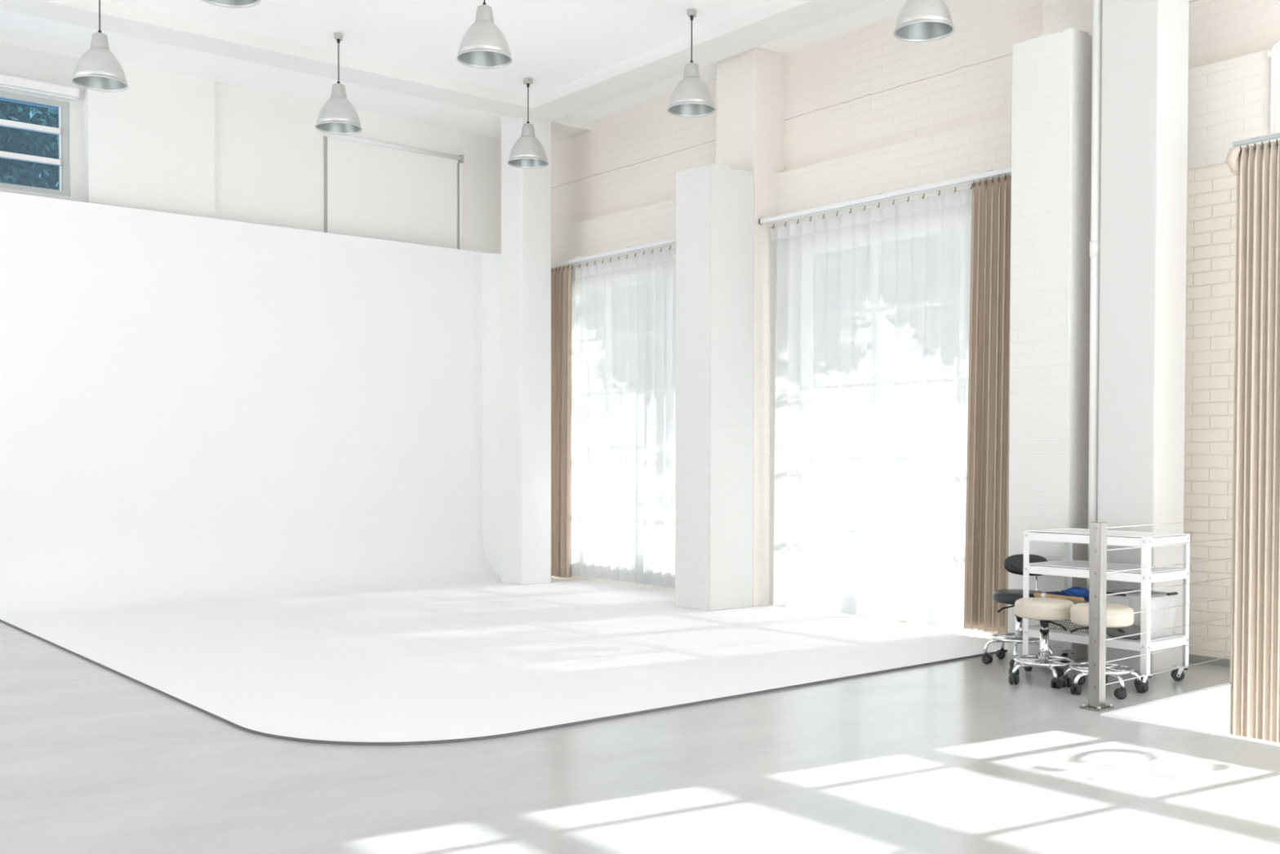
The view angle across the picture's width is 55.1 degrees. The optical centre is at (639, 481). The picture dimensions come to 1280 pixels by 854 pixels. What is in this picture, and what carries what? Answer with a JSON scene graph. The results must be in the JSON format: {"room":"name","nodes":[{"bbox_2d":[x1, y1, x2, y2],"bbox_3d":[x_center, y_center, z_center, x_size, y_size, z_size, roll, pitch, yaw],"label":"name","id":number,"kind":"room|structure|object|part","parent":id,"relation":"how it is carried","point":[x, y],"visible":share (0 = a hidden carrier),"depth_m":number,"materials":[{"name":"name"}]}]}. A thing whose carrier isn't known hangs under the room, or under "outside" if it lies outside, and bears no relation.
{"room":"studio","nodes":[
{"label":"studio","id":0,"kind":"room"},
{"bbox_2d":[0,43,84,202],"bbox_3d":[-7.661,-1.359,9.521,6.260,5.020,0.320,-1,1,-39],"label":"wall","id":1,"kind":"structure","parent":0,"point":[15,61],"depth_m":11.20,"materials":[{"name":"white paint"}]},
{"bbox_2d":[0,91,69,196],"bbox_3d":[-6.239,-3.036,10.498,2.535,0.860,0.098,-1,1,-39],"label":"window","id":2,"kind":"structure","parent":1,"relation":"in","point":[63,131],"depth_m":11.16,"materials":[{"name":"grey metal"}]},
{"bbox_3d":[-6.242,-2.908,10.491,2.400,0.048,0.070,-1,1,-39],"label":"louvre rail","id":3,"kind":"part","parent":2,"relation":"part of","materials":[{"name":"white metal"}]},
{"bbox_3d":[-6.241,-3.191,10.486,2.400,0.048,0.070,-1,1,-39],"label":"louvre rail","id":4,"kind":"part","parent":2,"relation":"part of","materials":[{"name":"white metal"}]},
{"bbox_2d":[0,74,79,100],"bbox_3d":[-6.194,-3.536,10.407,2.700,0.107,0.100,-1,1,-39],"label":"roller blind","id":5,"kind":"object","parent":2,"relation":"attached to","point":[7,82],"visible":1,"depth_m":11.02,"materials":[{"name":"white"}]},
{"bbox_2d":[84,62,214,218],"bbox_3d":[-4.750,-1.399,11.825,1.165,5.020,0.450,-1,1,-39],"label":"wall panel","id":6,"kind":"object","parent":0,"point":[149,144],"visible":0.21,"depth_m":11.61,"materials":[{"name":"white paint"}]},
{"bbox_2d":[213,81,501,253],"bbox_3d":[-2.774,-1.428,13.468,3.975,5.020,0.415,-1,1,-39],"label":"wall","id":7,"kind":"structure","parent":0,"point":[269,148],"depth_m":12.56,"materials":[{"name":"white paint"}]},
{"bbox_2d":[324,132,463,249],"bbox_3d":[-2.627,-2.881,13.251,1.650,1.535,0.060,-1,1,-39],"label":"roller blind","id":8,"kind":"object","parent":7,"relation":"attached to","point":[376,189],"visible":0.73,"depth_m":13.23,"materials":[{"name":"white fabric"}]},
{"bbox_2d":[0,0,906,137],"bbox_3d":[-1.007,-3.930,5.495,11.500,0.300,15.100,-1,1,-39],"label":"ceiling","id":9,"kind":"structure","parent":0,"point":[554,44],"depth_m":10.72,"materials":[{"name":"white paint"}]},
{"bbox_2d":[71,0,128,92],"bbox_3d":[-4.134,-3.453,9.395,0.402,0.816,0.402,1,1,39],"label":"pendant lamp","id":10,"kind":"object","parent":9,"relation":"hanging from","point":[98,68],"visible":1,"depth_m":9.33,"materials":[{"name":"grey metal"}]},
{"bbox_3d":[-4.134,-3.609,9.392,0.010,0.365,0.010,1,1,39],"label":"cord","id":11,"kind":"part","parent":10,"relation":"part of","materials":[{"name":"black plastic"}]},
{"bbox_3d":[-4.135,-3.183,9.400,0.384,0.244,0.384,1,1,39],"label":"lamp shade","id":12,"kind":"part","parent":10,"relation":"part of","materials":[{"name":"metal"}]},
{"bbox_2d":[200,0,261,8],"bbox_3d":[-2.557,-3.415,7.598,0.402,0.816,0.402,0,1,9],"label":"pendant lamp","id":13,"kind":"object","parent":9,"relation":"hanging from","point":[224,3],"visible":1,"depth_m":7.78,"materials":[{"name":"white metal"}]},
{"bbox_2d":[0,0,533,116],"bbox_3d":[-5.136,-3.819,9.451,10.130,0.130,0.410,-1,1,-39],"label":"beam","id":14,"kind":"structure","parent":9,"relation":"attached to","point":[116,18],"depth_m":10.83,"materials":[{"name":"white"}]},
{"bbox_2d":[315,32,362,134],"bbox_3d":[-2.617,-3.475,10.659,0.402,0.816,0.402,0,1,-1],"label":"pendant lamp","id":15,"kind":"object","parent":9,"relation":"hanging from","point":[338,114],"visible":1,"depth_m":10.59,"materials":[{"name":"white metal"}]},
{"bbox_3d":[-2.617,-3.205,10.664,0.384,0.244,0.384,0,1,-1],"label":"lamp shade","id":16,"kind":"part","parent":15,"relation":"part of","materials":[{"name":"metal"}]},
{"bbox_3d":[-2.617,-3.631,10.656,0.010,0.365,0.010,0,1,-1],"label":"cord","id":17,"kind":"part","parent":15,"relation":"part of","materials":[{"name":"black plastic"}]},
{"bbox_2d":[456,0,512,68],"bbox_3d":[-1.116,-3.437,8.806,0.402,0.816,0.402,-1,1,-31],"label":"pendant lamp","id":18,"kind":"object","parent":9,"relation":"hanging from","point":[483,45],"visible":1,"depth_m":8.74,"materials":[{"name":"white metal"}]},
{"bbox_3d":[-1.116,-3.167,8.811,0.384,0.244,0.384,-1,1,-31],"label":"lamp shade","id":19,"kind":"part","parent":18,"relation":"part of","materials":[{"name":"metal"}]},
{"bbox_2d":[506,78,548,168],"bbox_3d":[-1.086,-3.497,11.915,0.402,0.816,0.402,-1,1,-41],"label":"pendant lamp","id":20,"kind":"object","parent":9,"relation":"hanging from","point":[527,152],"visible":1,"depth_m":11.85,"materials":[{"name":"white metal"}]},
{"bbox_3d":[-1.087,-3.227,11.920,0.384,0.244,0.384,-1,1,-41],"label":"lamp shade","id":21,"kind":"part","parent":20,"relation":"part of","materials":[{"name":"metal"}]},
{"bbox_3d":[-1.086,-3.653,11.912,0.010,0.365,0.010,-1,1,-41],"label":"cord","id":22,"kind":"part","parent":20,"relation":"part of","materials":[{"name":"black plastic"}]},
{"bbox_2d":[551,116,591,144],"bbox_3d":[-1.018,-3.902,13.566,0.579,0.110,0.850,-1,1,-39],"label":"beam","id":23,"kind":"structure","parent":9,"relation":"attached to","point":[566,127],"depth_m":13.38,"materials":[{"name":"white paint"}]},
{"bbox_2d":[666,8,715,117],"bbox_3d":[0.424,-3.459,10.082,0.402,0.816,0.402,0,1,19],"label":"pendant lamp","id":24,"kind":"object","parent":9,"relation":"hanging from","point":[691,97],"visible":1,"depth_m":10.02,"materials":[{"name":"white metal"}]},
{"bbox_3d":[0.424,-3.189,10.088,0.384,0.244,0.384,0,1,19],"label":"lamp shade","id":25,"kind":"part","parent":24,"relation":"part of","materials":[{"name":"metal"}]},
{"bbox_3d":[0.424,-3.614,10.079,0.010,0.365,0.010,0,1,19],"label":"cord","id":26,"kind":"part","parent":24,"relation":"part of","materials":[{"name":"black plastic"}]},
{"bbox_2d":[512,0,885,122],"bbox_3d":[3.088,-3.772,7.760,0.440,0.130,13.400,-1,1,-39],"label":"beam","id":27,"kind":"structure","parent":9,"relation":"attached to","point":[776,20],"depth_m":10.83,"materials":[{"name":"white paint"}]},
{"bbox_2d":[893,0,955,42],"bbox_3d":[1.903,-3.420,8.217,0.402,0.816,0.402,0,1,-21],"label":"pendant lamp","id":28,"kind":"object","parent":9,"relation":"hanging from","point":[917,20],"visible":1,"depth_m":8.15,"materials":[{"name":"white metal"}]},
{"bbox_2d":[0,577,1279,853],"bbox_3d":[-1.134,1.393,5.373,11.030,0.300,14.900,-1,1,-39],"label":"floor","id":29,"kind":"structure","parent":0,"point":[953,757],"depth_m":5.20,"materials":[{"name":"grey concrete"}]},
{"bbox_2d":[0,191,1007,745],"bbox_3d":[-3.383,-0.646,8.101,10.998,3.664,6.865,-1,1,-39],"label":"cyclorama","id":30,"kind":"object","parent":29,"relation":"on","point":[250,473],"visible":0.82,"depth_m":11.28,"materials":[{"name":"white paint"}]},
{"bbox_2d":[501,115,551,584],"bbox_3d":[-1.219,-1.424,13.132,0.377,5.030,0.405,-1,1,-39],"label":"column","id":31,"kind":"structure","parent":29,"relation":"on","point":[526,193],"depth_m":13.00,"materials":[{"name":"white paint"}]},
{"bbox_2d":[675,164,754,611],"bbox_3d":[0.668,-0.819,11.014,0.540,3.910,0.464,-1,1,-39],"label":"pillar","id":32,"kind":"structure","parent":29,"relation":"on","point":[714,425],"depth_m":10.83,"materials":[{"name":"white paint"}]},
{"bbox_2d":[715,47,784,606],"bbox_3d":[1.007,-1.379,11.313,0.384,5.020,0.514,-1,1,-39],"label":"pier","id":33,"kind":"object","parent":29,"relation":"on","point":[750,83],"visible":0.41,"depth_m":11.08,"materials":[{"name":"white paint"}]},
{"bbox_2d":[982,554,1052,666],"bbox_3d":[2.481,0.841,8.076,0.450,0.712,0.455,0,1,9],"label":"stool","id":34,"kind":"object","parent":29,"relation":"on","point":[1014,564],"visible":0.57,"depth_m":8.07,"materials":[{"name":"black leather"}]},
{"bbox_3d":[2.373,1.085,8.091,0.208,0.102,0.023,0,1,6],"label":"leg","id":35,"kind":"part","parent":34,"relation":"part of","materials":[{"name":"silver metal"}]},
{"bbox_3d":[2.468,1.083,8.198,0.023,0.102,0.208,0,1,-12],"label":"leg","id":36,"kind":"part","parent":34,"relation":"part of","materials":[{"name":"silver metal"}]},
{"bbox_3d":[2.404,0.830,8.037,0.158,0.048,0.018,0,1,-22],"label":"lever","id":37,"kind":"part","parent":34,"relation":"part of","materials":[{"name":"black plastic"}]},
{"bbox_3d":[2.446,1.088,7.967,0.023,0.102,0.208,1,1,24],"label":"leg","id":38,"kind":"part","parent":34,"relation":"part of","materials":[{"name":"silver metal"}]},
{"bbox_3d":[2.495,0.754,8.073,0.346,0.074,0.346,0,1,-12],"label":"seat","id":39,"kind":"part","parent":34,"relation":"part of","materials":[{"name":"leather"}]},
{"bbox_3d":[2.587,0.555,8.192,0.300,0.144,0.086,1,1,37],"label":"backrest","id":40,"kind":"part","parent":34,"relation":"part of","materials":[{"name":"black plastic"}]},
{"bbox_3d":[2.625,0.678,8.174,0.016,0.247,0.122,1,1,38],"label":"rod","id":41,"kind":"part","parent":34,"relation":"part of","materials":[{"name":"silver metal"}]},
{"bbox_3d":[2.586,1.087,7.998,0.208,0.102,0.023,1,1,42],"label":"leg","id":42,"kind":"part","parent":34,"relation":"part of","materials":[{"name":"silver metal"}]},
{"bbox_2d":[1008,597,1085,688],"bbox_3d":[2.458,0.960,7.416,0.440,0.498,0.457,0,1,17],"label":"stool","id":43,"kind":"object","parent":29,"relation":"on","point":[1044,610],"visible":0.91,"depth_m":7.33,"materials":[{"name":"beige leather"}]},
{"bbox_3d":[2.327,1.124,7.388,0.208,0.069,0.023,0,1,-17],"label":"leg","id":44,"kind":"part","parent":43,"relation":"part of","materials":[{"name":"silver metal"}]},
{"bbox_3d":[2.374,1.122,7.524,0.023,0.069,0.208,-1,1,-35],"label":"leg","id":45,"kind":"part","parent":43,"relation":"part of","materials":[{"name":"silver metal"}]},
{"bbox_3d":[2.444,0.846,7.418,0.150,0.060,0.150,0,1,-17],"label":"seat plate","id":46,"kind":"part","parent":43,"relation":"part of","materials":[{"name":"black plastic"}]},
{"bbox_3d":[2.444,0.763,7.417,0.346,0.105,0.346,0,1,-17],"label":"seat","id":47,"kind":"part","parent":43,"relation":"part of","materials":[{"name":"beige leather"}]},
{"bbox_3d":[2.442,1.126,7.302,0.023,0.069,0.208,0,1,1],"label":"leg","id":48,"kind":"part","parent":43,"relation":"part of","materials":[{"name":"silver metal"}]},
{"bbox_2d":[1052,677,1058,683],"bbox_3d":[2.440,1.165,7.210,0.039,0.028,0.040,1,2,44],"label":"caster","id":49,"kind":"object","parent":43,"relation":"attached to","point":[1055,680],"depth_m":7.19,"materials":[{"name":"black plastic"}]},
{"bbox_3d":[2.489,0.856,7.332,0.018,0.048,0.158,0,1,-27],"label":"lever","id":50,"kind":"part","parent":43,"relation":"part of","materials":[{"name":"black plastic"}]},
{"bbox_2d":[1007,28,1092,660],"bbox_3d":[2.866,-0.910,8.443,0.440,4.200,0.465,-1,1,-39],"label":"pillar","id":51,"kind":"structure","parent":29,"relation":"on","point":[1051,86],"depth_m":8.25,"materials":[{"name":"white paint"}]},
{"bbox_2d":[1061,602,1148,698],"bbox_3d":[2.664,0.965,7.113,0.441,0.501,0.457,-1,1,-31],"label":"stool","id":52,"kind":"object","parent":29,"relation":"on","point":[1079,612],"visible":0.7,"depth_m":7.03,"materials":[{"name":"beige leather"}]},
{"bbox_2d":[1071,683,1078,688],"bbox_3d":[2.489,1.169,7.020,0.039,0.028,0.040,1,1,40],"label":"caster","id":53,"kind":"object","parent":52,"relation":"attached to","point":[1074,686],"depth_m":7.01,"materials":[{"name":"black plastic"}]},
{"bbox_3d":[2.588,1.123,7.207,0.208,0.068,0.023,1,2,43],"label":"leg","id":54,"kind":"part","parent":52,"relation":"part of","materials":[{"name":"silver metal"}]},
{"bbox_3d":[2.583,0.860,7.144,0.158,0.048,0.018,0,1,15],"label":"lever","id":55,"kind":"part","parent":52,"relation":"part of","materials":[{"name":"black plastic"}]},
{"bbox_3d":[2.571,1.126,7.064,0.208,0.068,0.023,-1,1,-29],"label":"leg","id":56,"kind":"part","parent":52,"relation":"part of","materials":[{"name":"silver metal"}]},
{"bbox_3d":[2.678,0.768,7.117,0.346,0.108,0.346,1,1,25],"label":"seat","id":57,"kind":"part","parent":52,"relation":"part of","materials":[{"name":"beige leather"}]},
{"bbox_3d":[2.701,1.127,7.004,0.023,0.068,0.208,0,1,-11],"label":"leg","id":58,"kind":"part","parent":52,"relation":"part of","materials":[{"name":"silver metal"}]},
{"bbox_3d":[2.798,1.125,7.109,0.208,0.068,0.023,0,1,7],"label":"leg","id":59,"kind":"part","parent":52,"relation":"part of","materials":[{"name":"silver metal"}]},
{"bbox_2d":[1022,527,1190,687],"bbox_3d":[2.872,0.759,7.617,0.537,0.895,0.862,-1,1,-39],"label":"utility cart","id":60,"kind":"object","parent":29,"relation":"on","point":[1068,568],"visible":0.74,"depth_m":7.45,"materials":[{"name":"white metal"}]},
{"bbox_3d":[2.455,0.709,7.774,0.040,0.803,0.040,-1,1,-39],"label":"leg","id":61,"kind":"part","parent":60,"relation":"part of","materials":[{"name":"white metal"}]},
{"bbox_3d":[2.800,1.113,8.055,0.082,0.013,0.056,0,1,-26],"label":"plate","id":62,"kind":"part","parent":60,"relation":"part of","materials":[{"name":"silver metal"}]},
{"bbox_2d":[1046,600,1088,633],"bbox_3d":[2.738,0.824,7.698,0.313,0.198,0.342,-1,1,-39],"label":"woven basket","id":63,"kind":"object","parent":60,"relation":"on","point":[1068,624],"visible":0.14,"depth_m":7.59,"materials":[{"name":"wicker"}]},
{"bbox_2d":[1033,592,1084,602],"bbox_3d":[2.600,0.715,7.621,0.034,0.034,0.340,-1,1,-39],"label":"wooden dowel","id":64,"kind":"object","parent":63,"relation":"on","point":[1036,594],"visible":0.9,"depth_m":7.61,"materials":[{"name":"brown wood"}]},
{"bbox_2d":[1043,586,1088,599],"bbox_3d":[2.703,0.687,7.688,0.200,0.067,0.380,-1,1,-39],"label":"cloth","id":65,"kind":"object","parent":63,"relation":"on","point":[1079,592],"visible":0.74,"depth_m":7.61,"materials":[{"name":"blue fabric"}]},
{"bbox_3d":[2.811,0.704,8.065,0.040,0.803,0.040,-1,1,-39],"label":"leg","id":66,"kind":"part","parent":60,"relation":"part of","materials":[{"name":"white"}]},
{"bbox_2d":[1028,624,1185,651],"bbox_3d":[2.881,0.952,7.621,0.492,0.059,0.817,-1,1,-39],"label":"shelf","id":67,"kind":"object","parent":60,"relation":"attached to","point":[1145,643],"depth_m":7.35,"materials":[{"name":"white metal"}]},
{"bbox_2d":[1028,528,1186,546],"bbox_3d":[2.882,0.341,7.609,0.492,0.059,0.817,-1,1,-39],"label":"shelf","id":68,"kind":"object","parent":60,"relation":"attached to","point":[1125,538],"depth_m":7.46,"materials":[{"name":"white metal"}]},
{"bbox_2d":[1029,559,1186,582],"bbox_3d":[2.882,0.550,7.613,0.492,0.059,0.817,-1,1,-39],"label":"shelf","id":69,"kind":"object","parent":60,"relation":"attached to","point":[1065,567],"depth_m":7.47,"materials":[{"name":"white metal"}]},
{"bbox_2d":[1106,623,1140,639],"bbox_3d":[2.876,0.884,7.308,0.106,0.091,0.240,-1,1,-39],"label":"pouch","id":70,"kind":"object","parent":60,"relation":"on","point":[1116,632],"visible":0.66,"depth_m":7.26,"materials":[{"name":"grey fabric"}]},
{"bbox_2d":[1106,588,1179,638],"bbox_3d":[3.027,0.794,7.469,0.350,0.264,0.375,-1,1,-39],"label":"storage box","id":71,"kind":"object","parent":60,"relation":"on","point":[1161,619],"visible":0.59,"depth_m":7.36,"materials":[{"name":"plastic"}]},
{"bbox_3d":[3.030,0.682,7.475,0.336,0.023,0.366,-1,1,-39],"label":"lid","id":72,"kind":"part","parent":71,"relation":"part of","materials":[{"name":"plastic"}]},
{"bbox_3d":[2.953,0.722,7.167,0.040,0.803,0.040,-1,1,-39],"label":"leg","id":73,"kind":"part","parent":60,"relation":"part of","materials":[{"name":"white metal"}]},
{"bbox_3d":[3.285,1.125,7.470,0.082,0.013,0.056,0,1,15],"label":"plate","id":74,"kind":"part","parent":60,"relation":"part of","materials":[{"name":"silver metal"}]},
{"bbox_3d":[3.308,0.717,7.459,0.040,0.803,0.040,-1,1,-39],"label":"leg","id":75,"kind":"part","parent":60,"relation":"part of","materials":[{"name":"white metal"}]},
{"bbox_2d":[1097,0,1188,673],"bbox_3d":[3.247,-1.264,7.929,0.385,4.930,0.390,-1,1,-39],"label":"column","id":76,"kind":"structure","parent":29,"relation":"on","point":[1144,60],"depth_m":7.79,"materials":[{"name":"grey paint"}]},
{"bbox_2d":[1086,0,1102,661],"bbox_3d":[2.977,-1.267,8.025,0.076,4.930,0.076,-1,1,-39],"label":"downpipe","id":77,"kind":"object","parent":76,"relation":"attached to","point":[1097,4],"visible":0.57,"depth_m":8.00,"materials":[{"name":"white metal"}]},
{"bbox_2d":[1079,518,1231,711],"bbox_3d":[3.170,0.711,7.209,1.950,1.008,0.120,-1,1,-39],"label":"balustrade","id":78,"kind":"object","parent":29,"relation":"on","point":[1098,572],"visible":0.93,"depth_m":6.62,"materials":[{"name":"silver metal"}]},
{"bbox_3d":[2.474,1.221,6.648,0.150,0.008,0.120,-1,1,-39],"label":"plate","id":79,"kind":"part","parent":78,"relation":"part of","materials":[{"name":"silver metal"}]},
{"bbox_3d":[2.474,0.717,6.638,0.066,1.000,0.066,-1,1,-39],"label":"post","id":80,"kind":"part","parent":78,"relation":"part of","materials":[{"name":"silver metal"}]},
{"bbox_2d":[1099,681,1279,746],"bbox_3d":[4.935,1.266,4.622,1.535,0.007,6.045,-1,1,-39],"label":"trim","id":81,"kind":"structure","parent":29,"relation":"on","point":[1111,713],"depth_m":6.35,"materials":[{"name":"white"}]},
{"bbox_2d":[551,0,1279,229],"bbox_3d":[3.302,-3.293,8.980,0.271,1.095,15.000,-1,1,-39],"label":"wall","id":82,"kind":"structure","parent":0,"point":[867,88],"depth_m":10.48,"materials":[{"name":"paint"}]},
{"bbox_2d":[551,46,1279,658],"bbox_3d":[1.442,-0.228,11.173,0.435,5.125,9.350,-1,1,-39],"label":"wall","id":83,"kind":"structure","parent":0,"point":[1211,190],"depth_m":8.11,"materials":[{"name":"white paint"}]},
{"bbox_2d":[551,237,675,268],"bbox_3d":[-0.087,-2.357,12.558,0.215,0.059,2.812,-1,1,-39],"label":"rail","id":84,"kind":"object","parent":83,"relation":"attached to","point":[642,248],"visible":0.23,"depth_m":12.64,"materials":[{"name":"white metal"}]},
{"bbox_2d":[551,264,572,577],"bbox_3d":[-0.883,-0.657,13.437,0.127,3.387,0.451,-1,1,-39],"label":"curtain","id":85,"kind":"object","parent":84,"relation":"hanging from","point":[561,277],"visible":0.82,"depth_m":13.35,"materials":[{"name":"beige fabric"}]},
{"bbox_2d":[571,245,675,587],"bbox_3d":[0.011,-0.649,12.481,0.093,3.371,2.497,-1,1,-39],"label":"sheer curtain","id":86,"kind":"object","parent":84,"relation":"hanging from","point":[624,344],"visible":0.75,"depth_m":12.70,"materials":[{"name":"white fabric"}]},
{"bbox_2d":[759,166,1011,226],"bbox_3d":[2.044,-2.308,9.961,0.215,0.059,2.852,-1,1,-39],"label":"rail","id":87,"kind":"object","parent":83,"relation":"attached to","point":[895,195],"visible":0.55,"depth_m":9.92,"materials":[{"name":"white metal"}]},
{"bbox_2d":[768,183,976,631],"bbox_3d":[1.882,-0.587,10.201,0.088,3.411,2.280,-1,1,-39],"label":"sheer curtain","id":88,"kind":"object","parent":87,"relation":"hanging from","point":[869,329],"visible":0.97,"depth_m":10.15,"materials":[{"name":"white fabric"}]},
{"bbox_2d":[963,174,1011,633],"bbox_3d":[2.667,-0.574,9.111,0.129,3.382,0.605,-1,1,-39],"label":"curtain","id":89,"kind":"object","parent":87,"relation":"hanging from","point":[987,500],"visible":0.59,"depth_m":9.15,"materials":[{"name":"beige fabric"}]},
{"bbox_2d":[1188,653,1230,666],"bbox_3d":[3.672,1.172,8.161,0.022,0.050,1.040,-1,1,-39],"label":"baseboard","id":90,"kind":"structure","parent":83,"relation":"attached to","point":[1224,662],"depth_m":8.06,"materials":[{"name":"grey"}]},
{"bbox_2d":[1232,133,1279,146],"bbox_3d":[3.885,-2.002,7.354,0.620,0.060,0.385,-1,1,-39],"label":"rail","id":91,"kind":"object","parent":83,"relation":"attached to","point":[1255,139],"visible":0.96,"depth_m":7.21,"materials":[{"name":"silver metal"}]},
{"bbox_2d":[1226,139,1279,742],"bbox_3d":[3.642,0.138,7.233,0.122,4.255,0.400,-1,1,-39],"label":"curtain","id":92,"kind":"object","parent":91,"relation":"hanging from","point":[1255,634],"visible":0.84,"depth_m":7.22,"materials":[{"name":"beige fabric"}]},
{"bbox_2d":[1267,40,1279,132],"bbox_3d":[4.085,-2.477,7.552,0.052,0.572,0.422,-1,1,-39],"label":"conduit","id":93,"kind":"object","parent":83,"relation":"attached to","point":[1273,53],"visible":1,"depth_m":7.69,"materials":[{"name":"white"}]},
{"bbox_2d":[1042,0,1093,36],"bbox_3d":[3.162,-1.325,8.706,0.360,5.020,0.510,-1,1,-39],"label":"pier","id":94,"kind":"object","parent":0,"point":[1058,15],"depth_m":8.60,"materials":[{"name":"white paint"}]},
{"bbox_2d":[1115,684,1232,733],"bbox_3d":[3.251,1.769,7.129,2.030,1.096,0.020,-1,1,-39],"label":"floor","id":95,"kind":"structure","parent":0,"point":[1211,710],"depth_m":7.08,"materials":[{"name":"white concrete"}]},
{"label":"outside","id":96,"kind":"structure","parent":0,"visible":0},
{"bbox_3d":[2.970,2.368,12.190,60.000,0.100,65.000,-1,1,-39],"label":"ground","id":97,"kind":"structure","parent":96,"visible":0},
{"bbox_2d":[0,100,58,190],"bbox_3d":[-7.653,-1.715,13.343,2.755,7.986,5.554,1,2,45],"label":"tree","id":98,"kind":"object","parent":97,"relation":"on","point":[11,140],"visible":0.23,"depth_m":13.40,"materials":[{"name":"green plant"}]}
]}

